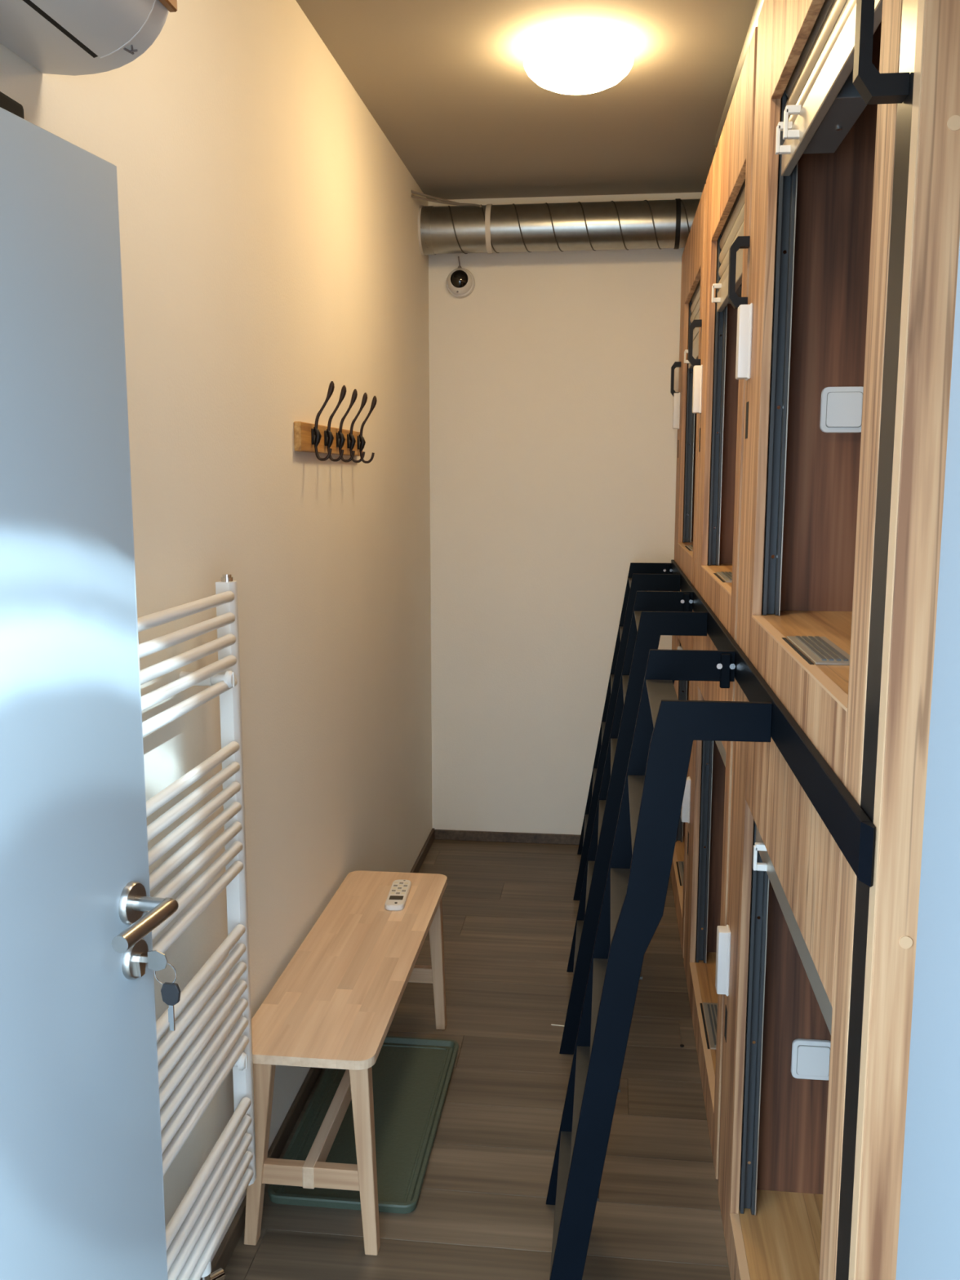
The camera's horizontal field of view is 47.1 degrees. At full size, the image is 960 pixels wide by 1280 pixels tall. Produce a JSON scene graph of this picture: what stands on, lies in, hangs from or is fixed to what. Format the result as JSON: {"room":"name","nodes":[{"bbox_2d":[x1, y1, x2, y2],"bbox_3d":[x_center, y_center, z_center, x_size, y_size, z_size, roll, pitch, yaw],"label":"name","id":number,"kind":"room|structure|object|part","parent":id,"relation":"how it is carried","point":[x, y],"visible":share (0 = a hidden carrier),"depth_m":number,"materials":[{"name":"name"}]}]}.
{"room":"dormitory","nodes":[
{"label":"dormitory","id":0,"kind":"room"},
{"bbox_2d":[0,0,432,1261],"bbox_3d":[-0.515,-0.159,2.728,0.100,2.775,4.245,1,8,7],"label":"wall","id":1,"kind":"structure","parent":0,"point":[271,255],"depth_m":2.56,"materials":[{"name":"paint"}]},
{"bbox_2d":[0,91,24,119],"bbox_3d":[-0.603,-0.661,1.376,0.022,0.044,0.095,1,8,7],"label":"wall bracket","id":2,"kind":"object","parent":1,"relation":"attached to","point":[6,103],"visible":0.44,"depth_m":1.39,"materials":[{"name":"black"}]},
{"bbox_2d":[0,0,177,75],"bbox_3d":[-0.547,-0.850,1.079,0.195,0.284,0.799,1,8,7],"label":"air conditioner","id":3,"kind":"object","parent":1,"relation":"attached to","point":[74,37],"visible":1,"depth_m":1.39,"materials":[{"name":"white plastic"}]},
{"bbox_3d":[-0.455,-0.790,1.086,0.012,0.019,0.777,1,8,7],"label":"trim","id":4,"kind":"part","parent":3,"relation":"part of","materials":[{"name":"brown wood"}]},
{"bbox_2d":[137,573,256,1279],"bbox_3d":[-0.524,0.632,1.911,0.100,1.449,0.564,1,8,7],"label":"towel radiator","id":5,"kind":"object","parent":1,"relation":"attached to","point":[198,1224],"visible":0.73,"depth_m":1.94,"materials":[{"name":"white metal"}]},
{"bbox_3d":[-0.475,0.495,2.154,0.032,1.224,0.036,1,8,7],"label":"post","id":6,"kind":"part","parent":5,"relation":"part of","materials":[{"name":"white metal"}]},
{"bbox_2d":[210,828,435,1273],"bbox_3d":[-0.460,1.189,2.921,0.012,0.050,4.245,1,8,7],"label":"baseboard","id":7,"kind":"structure","parent":1,"relation":"attached to","point":[220,1260],"depth_m":2.69,"materials":[{"name":"brown wood"}]},
{"bbox_2d":[293,381,377,463],"bbox_3d":[-0.381,-0.593,3.042,0.080,0.200,0.680,1,8,7],"label":"coat rack","id":8,"kind":"object","parent":1,"relation":"attached to","point":[316,438],"visible":1,"depth_m":2.94,"materials":[{"name":"brown wood"}]},
{"bbox_3d":[-0.417,-0.518,2.813,0.024,0.054,0.022,1,8,7],"label":"hook plate","id":9,"kind":"part","parent":8,"relation":"part of","materials":[{"name":"black metal"}]},
{"bbox_3d":[-0.402,-0.537,2.939,0.024,0.054,0.022,1,8,7],"label":"hook plate","id":10,"kind":"part","parent":8,"relation":"part of","materials":[{"name":"black metal"}]},
{"bbox_3d":[-0.387,-0.556,3.065,0.024,0.054,0.022,1,8,7],"label":"hook plate","id":11,"kind":"part","parent":8,"relation":"part of","materials":[{"name":"black metal"}]},
{"bbox_3d":[-0.372,-0.575,3.192,0.024,0.054,0.022,1,8,7],"label":"hook plate","id":12,"kind":"part","parent":8,"relation":"part of","materials":[{"name":"black metal"}]},
{"bbox_3d":[-0.357,-0.593,3.318,0.024,0.054,0.022,1,8,7],"label":"hook plate","id":13,"kind":"part","parent":8,"relation":"part of","materials":[{"name":"black metal"}]},
{"bbox_2d":[410,190,700,255],"bbox_3d":[0.615,-1.637,4.292,1.736,0.196,0.338,1,8,7],"label":"ventilation duct","id":14,"kind":"object","parent":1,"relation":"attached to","point":[460,228],"visible":0.63,"depth_m":4.33,"materials":[{"name":"metal"}]},
{"bbox_2d":[223,839,730,1279],"bbox_3d":[1.134,1.296,2.711,3.431,0.100,4.515,1,8,7],"label":"floor","id":15,"kind":"structure","parent":0,"point":[482,1211],"depth_m":2.80,"materials":[{"name":"brown wood"}]},
{"bbox_2d":[244,871,447,1255],"bbox_3d":[-0.306,1.002,2.823,0.302,0.450,1.078,1,8,7],"label":"bench","id":16,"kind":"object","parent":15,"relation":"on","point":[335,1004],"visible":0.92,"depth_m":2.48,"materials":[{"name":"brown wood"}]},
{"bbox_3d":[-0.468,1.083,2.341,0.075,0.430,0.038,1,8,7],"label":"leg","id":17,"kind":"part","parent":16,"relation":"part of","materials":[{"name":"brown wood"}]},
{"bbox_3d":[-0.242,1.087,2.315,0.054,0.430,0.038,1,8,7],"label":"leg","id":18,"kind":"part","parent":16,"relation":"part of","materials":[{"name":"brown wood"}]},
{"bbox_2d":[384,879,411,911],"bbox_3d":[-0.231,0.722,3.119,0.054,0.018,0.200,0,8,3],"label":"remote control","id":19,"kind":"object","parent":16,"relation":"on","point":[397,898],"visible":1,"depth_m":3.10,"materials":[{"name":"white plastic"}]},
{"bbox_3d":[-0.129,0.947,3.264,0.054,0.430,0.038,1,8,7],"label":"leg","id":20,"kind":"part","parent":16,"relation":"part of","materials":[{"name":"brown wood"}]},
{"bbox_2d":[267,1035,458,1213],"bbox_3d":[-0.273,1.216,2.834,0.347,0.022,0.740,1,8,7],"label":"tray","id":21,"kind":"object","parent":15,"relation":"on","point":[411,1076],"visible":0.73,"depth_m":2.78,"materials":[{"name":"green plastic"}]},
{"bbox_2d":[670,183,706,958],"bbox_3d":[1.749,-0.225,4.022,2.066,2.525,1.137,1,8,7],"label":"bunk","id":22,"kind":"object","parent":15,"relation":"on","point":[686,422],"visible":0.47,"depth_m":4.34,"materials":[{"name":"brown wood"}]},
{"bbox_3d":[0.794,-1.056,4.464,0.038,0.140,0.024,1,8,7],"label":"pull handle","id":23,"kind":"part","parent":22,"relation":"part of","materials":[{"name":"black plastic"}]},
{"bbox_3d":[0.760,0.963,4.228,0.018,0.114,0.805,1,8,7],"label":"panel","id":24,"kind":"part","parent":22,"relation":"part of","materials":[{"name":"brown wood"}]},
{"bbox_2d":[675,861,684,885],"bbox_3d":[0.799,0.899,4.242,0.070,0.006,0.260,1,8,7],"label":"vent grille","id":25,"kind":"object","parent":22,"relation":"attached to","point":[679,864],"depth_m":4.25,"materials":[{"name":"silver metal"}]},
{"bbox_3d":[0.835,0.380,4.557,0.029,0.939,0.032,1,8,7],"label":"guide rail","id":26,"kind":"part","parent":22,"relation":"part of","materials":[{"name":"grey metal"}]},
{"bbox_3d":[0.760,-0.154,4.063,0.018,0.362,0.805,1,8,7],"label":"panel","id":27,"kind":"part","parent":22,"relation":"part of","materials":[{"name":"brown wood"}]},
{"bbox_3d":[0.835,-0.879,4.370,0.029,0.979,0.032,1,8,7],"label":"guide rail","id":28,"kind":"part","parent":22,"relation":"part of","materials":[{"name":"grey metal"}]},
{"bbox_2d":[684,545,693,551],"bbox_3d":[0.799,-0.340,4.058,0.070,0.006,0.260,1,8,7],"label":"vent grille","id":29,"kind":"object","parent":22,"relation":"attached to","point":[688,548],"depth_m":4.04,"materials":[{"name":"silver metal"}]},
{"bbox_3d":[0.760,-1.366,3.883,0.018,0.227,0.805,1,8,7],"label":"panel","id":30,"kind":"part","parent":22,"relation":"part of","materials":[{"name":"brown wood"}]},
{"bbox_2d":[680,26,757,1179],"bbox_3d":[1.612,-0.054,2.870,2.066,2.525,1.202,1,8,7],"label":"bunk","id":31,"kind":"object","parent":15,"relation":"on","point":[718,397],"visible":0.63,"depth_m":3.22,"materials":[{"name":"brown wood"}]},
{"bbox_3d":[0.674,-0.931,3.451,0.038,0.140,0.024,1,8,7],"label":"pull handle","id":32,"kind":"part","parent":31,"relation":"part of","materials":[{"name":"black plastic"}]},
{"bbox_3d":[0.621,1.135,3.068,0.018,0.114,0.834,1,8,7],"label":"panel","id":33,"kind":"part","parent":31,"relation":"part of","materials":[{"name":"brown wood"}]},
{"bbox_3d":[0.698,0.550,3.410,0.029,0.939,0.032,1,8,7],"label":"guide rail","id":34,"kind":"part","parent":31,"relation":"part of","materials":[{"name":"grey metal"}]},
{"bbox_2d":[699,1002,717,1049],"bbox_3d":[0.659,1.073,3.067,0.070,0.006,0.260,1,8,7],"label":"vent grille","id":35,"kind":"object","parent":31,"relation":"attached to","point":[708,1011],"depth_m":3.07,"materials":[{"name":"silver metal"}]},
{"bbox_3d":[0.621,0.018,2.902,0.018,0.362,0.834,1,8,7],"label":"panel","id":36,"kind":"part","parent":31,"relation":"part of","materials":[{"name":"brown wood"}]},
{"bbox_3d":[0.698,-0.709,3.224,0.029,0.979,0.032,1,8,7],"label":"guide rail","id":37,"kind":"part","parent":31,"relation":"part of","materials":[{"name":"grey metal"}]},
{"bbox_2d":[713,571,732,582],"bbox_3d":[0.659,-0.166,2.883,0.070,0.006,0.260,1,8,7],"label":"vent grille","id":38,"kind":"object","parent":31,"relation":"attached to","point":[718,577],"depth_m":2.87,"materials":[{"name":"silver metal"}]},
{"bbox_3d":[0.621,-1.194,2.722,0.018,0.227,0.834,1,8,7],"label":"panel","id":39,"kind":"part","parent":31,"relation":"part of","materials":[{"name":"brown wood"}]},
{"bbox_2d":[713,0,764,151],"bbox_3d":[0.669,-1.333,2.216,0.192,0.192,2.202,1,8,7],"label":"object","id":40,"kind":"object","parent":31,"relation":"on","point":[753,23],"visible":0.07,"depth_m":2.66,"materials":[{"name":"wood"}]},
{"bbox_2d":[671,0,918,1279],"bbox_3d":[0.638,-0.053,2.898,0.074,2.515,3.651,1,8,7],"label":"frame","id":41,"kind":"object","parent":15,"relation":"on","point":[851,825],"visible":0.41,"depth_m":1.16,"materials":[{"name":"black metal"}]},
{"bbox_2d":[573,562,680,900],"bbox_3d":[0.582,0.346,4.430,0.378,1.275,0.540,1,8,7],"label":"ladder","id":42,"kind":"object","parent":41,"relation":"attached to","point":[642,576],"visible":0.73,"depth_m":4.21,"materials":[{"name":"black metal"}]},
{"bbox_2d":[559,591,707,1054],"bbox_3d":[0.446,0.515,3.291,0.378,1.275,0.540,1,8,7],"label":"ladder","id":43,"kind":"object","parent":41,"relation":"attached to","point":[655,614],"visible":0.88,"depth_m":3.07,"materials":[{"name":"black metal"}]},
{"bbox_2d":[546,648,772,1279],"bbox_3d":[0.307,0.689,2.122,0.378,1.275,0.540,1,8,7],"label":"ladder","id":44,"kind":"object","parent":41,"relation":"attached to","point":[667,726],"visible":1,"depth_m":1.87,"materials":[{"name":"black metal"}]},
{"bbox_3d":[0.609,-0.048,2.913,0.012,0.062,3.631,1,8,7],"label":"rail","id":45,"kind":"part","parent":41,"relation":"part of","materials":[{"name":"black metal"}]},
{"bbox_3d":[0.394,0.218,1.119,0.011,0.062,0.020,1,8,7],"label":"rail","id":46,"kind":"part","parent":41,"relation":"part of","materials":[{"name":"black metal"}]},
{"bbox_3d":[0.431,0.205,1.155,0.050,2.515,0.063,1,8,7],"label":"post","id":47,"kind":"part","parent":41,"relation":"part of","materials":[{"name":"brown wood"}]},
{"bbox_2d":[715,0,959,1279],"bbox_3d":[1.459,0.130,1.628,2.075,2.525,1.310,1,8,7],"label":"bunk","id":48,"kind":"object","parent":15,"relation":"on","point":[830,86],"visible":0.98,"depth_m":1.72,"materials":[{"name":"brown wood"}]},
{"bbox_3d":[0.532,-0.755,2.263,0.038,0.140,0.024,1,8,7],"label":"pull handle","id":49,"kind":"part","parent":48,"relation":"part of","materials":[{"name":"black plastic"}]},
{"bbox_3d":[0.479,1.312,1.872,0.018,0.114,0.863,1,8,7],"label":"panel","id":50,"kind":"part","parent":48,"relation":"part of","materials":[{"name":"brown wood"}]},
{"bbox_3d":[0.557,0.725,2.229,0.029,0.939,0.032,1,8,7],"label":"guide rail","id":51,"kind":"part","parent":48,"relation":"part of","materials":[{"name":"grey metal"}]},
{"bbox_3d":[0.557,-0.534,2.042,0.029,0.979,0.032,1,8,7],"label":"guide rail","id":52,"kind":"part","parent":48,"relation":"part of","materials":[{"name":"grey metal"}]},
{"bbox_3d":[0.479,0.196,1.706,0.018,0.362,0.863,1,8,7],"label":"panel","id":53,"kind":"part","parent":48,"relation":"part of","materials":[{"name":"brown wood"}]},
{"bbox_3d":[0.479,-1.016,1.526,0.018,0.227,0.863,1,8,7],"label":"panel","id":54,"kind":"part","parent":48,"relation":"part of","materials":[{"name":"brown wood"}]},
{"bbox_2d":[791,1038,831,1079],"bbox_3d":[0.696,0.878,2.300,0.086,0.086,0.014,1,8,7],"label":"light switch","id":55,"kind":"object","parent":48,"relation":"attached to","point":[811,1058],"visible":0.79,"depth_m":2.29,"materials":[{"name":"white plastic"}]},
{"bbox_2d":[782,635,849,665],"bbox_3d":[0.515,0.013,1.673,0.070,0.006,0.260,1,8,7],"label":"vent grille","id":56,"kind":"object","parent":48,"relation":"attached to","point":[797,650],"depth_m":1.65,"materials":[{"name":"silver metal"}]},
{"bbox_2d":[819,386,863,432],"bbox_3d":[0.696,-0.441,2.105,0.086,0.086,0.014,1,8,7],"label":"light switch","id":57,"kind":"object","parent":48,"relation":"attached to","point":[841,407],"visible":0.83,"depth_m":2.10,"materials":[{"name":"white plastic"}]},
{"bbox_3d":[0.382,-0.585,1.040,0.047,0.140,0.024,1,8,7],"label":"pull handle","id":58,"kind":"part","parent":48,"relation":"part of","materials":[{"name":"black plastic"}]},
{"bbox_3d":[1.408,0.224,0.995,2.027,2.525,0.024,1,8,7],"label":"panel","id":59,"kind":"part","parent":48,"relation":"part of","materials":[{"name":"brown wood"}]},
{"bbox_2d":[295,0,757,199],"bbox_3d":[1.137,-1.551,2.314,3.431,0.100,4.465,1,8,7],"label":"ceiling","id":60,"kind":"structure","parent":0,"point":[447,84],"depth_m":3.33,"materials":[{"name":"beige paint"}]},
{"bbox_2d":[524,27,633,94],"bbox_3d":[0.265,-1.544,2.966,0.294,0.106,0.294,1,8,7],"label":"ceiling lamp","id":61,"kind":"object","parent":60,"relation":"attached to","point":[575,60],"visible":1,"depth_m":2.88,"materials":[{"name":"white glass"}]},
{"bbox_2d":[427,191,702,835],"bbox_3d":[1.393,-0.447,4.669,3.431,2.775,0.100,1,8,7],"label":"wall","id":62,"kind":"structure","parent":0,"point":[553,437],"depth_m":4.73,"materials":[{"name":"paint"}]},
{"bbox_2d":[446,256,475,297],"bbox_3d":[-0.085,-1.517,4.595,0.120,0.159,0.078,1,8,7],"label":"security camera","id":63,"kind":"object","parent":62,"relation":"attached to","point":[460,282],"visible":1,"depth_m":4.58,"materials":[{"name":"white plastic"}]},
{"bbox_2d":[434,829,580,844],"bbox_3d":[0.311,0.892,4.940,1.041,0.045,0.012,1,8,7],"label":"baseboard","id":64,"kind":"structure","parent":62,"relation":"attached to","point":[440,834],"depth_m":4.96,"materials":[{"name":"brown wood"}]},
{"bbox_3d":[0.883,0.187,0.391,3.431,2.775,0.120,1,8,7],"label":"wall","id":65,"kind":"structure","parent":0,"visible":0},
{"bbox_2d":[0,106,178,1279],"bbox_3d":[-0.530,0.474,1.074,0.142,1.992,0.820,2,9,13],"label":"door","id":66,"kind":"structure","parent":65,"relation":"in","point":[82,1189],"depth_m":1.26,"materials":[{"name":"paint"}]},
{"bbox_3d":[-0.427,0.344,1.346,0.066,0.021,0.128,2,9,13],"label":"lever handle","id":67,"kind":"part","parent":66,"relation":"part of","materials":[{"name":"metal"}]},
{"bbox_2d":[142,950,180,1031],"bbox_3d":[-0.409,0.450,1.414,0.051,0.107,0.006,2,9,12],"label":"key","id":68,"kind":"object","parent":66,"relation":"hanging from","point":[156,960],"visible":1,"depth_m":1.41,"materials":[{"name":"metal"}]},
{"bbox_2d":[895,238,959,1279],"bbox_3d":[-0.236,0.512,0.571,1.026,2.080,0.147,1,8,7],"label":"door frame","id":69,"kind":"structure","parent":65,"relation":"attached to","point":[929,1237],"depth_m":0.50,"materials":[{"name":"grey paint"}]}
]}

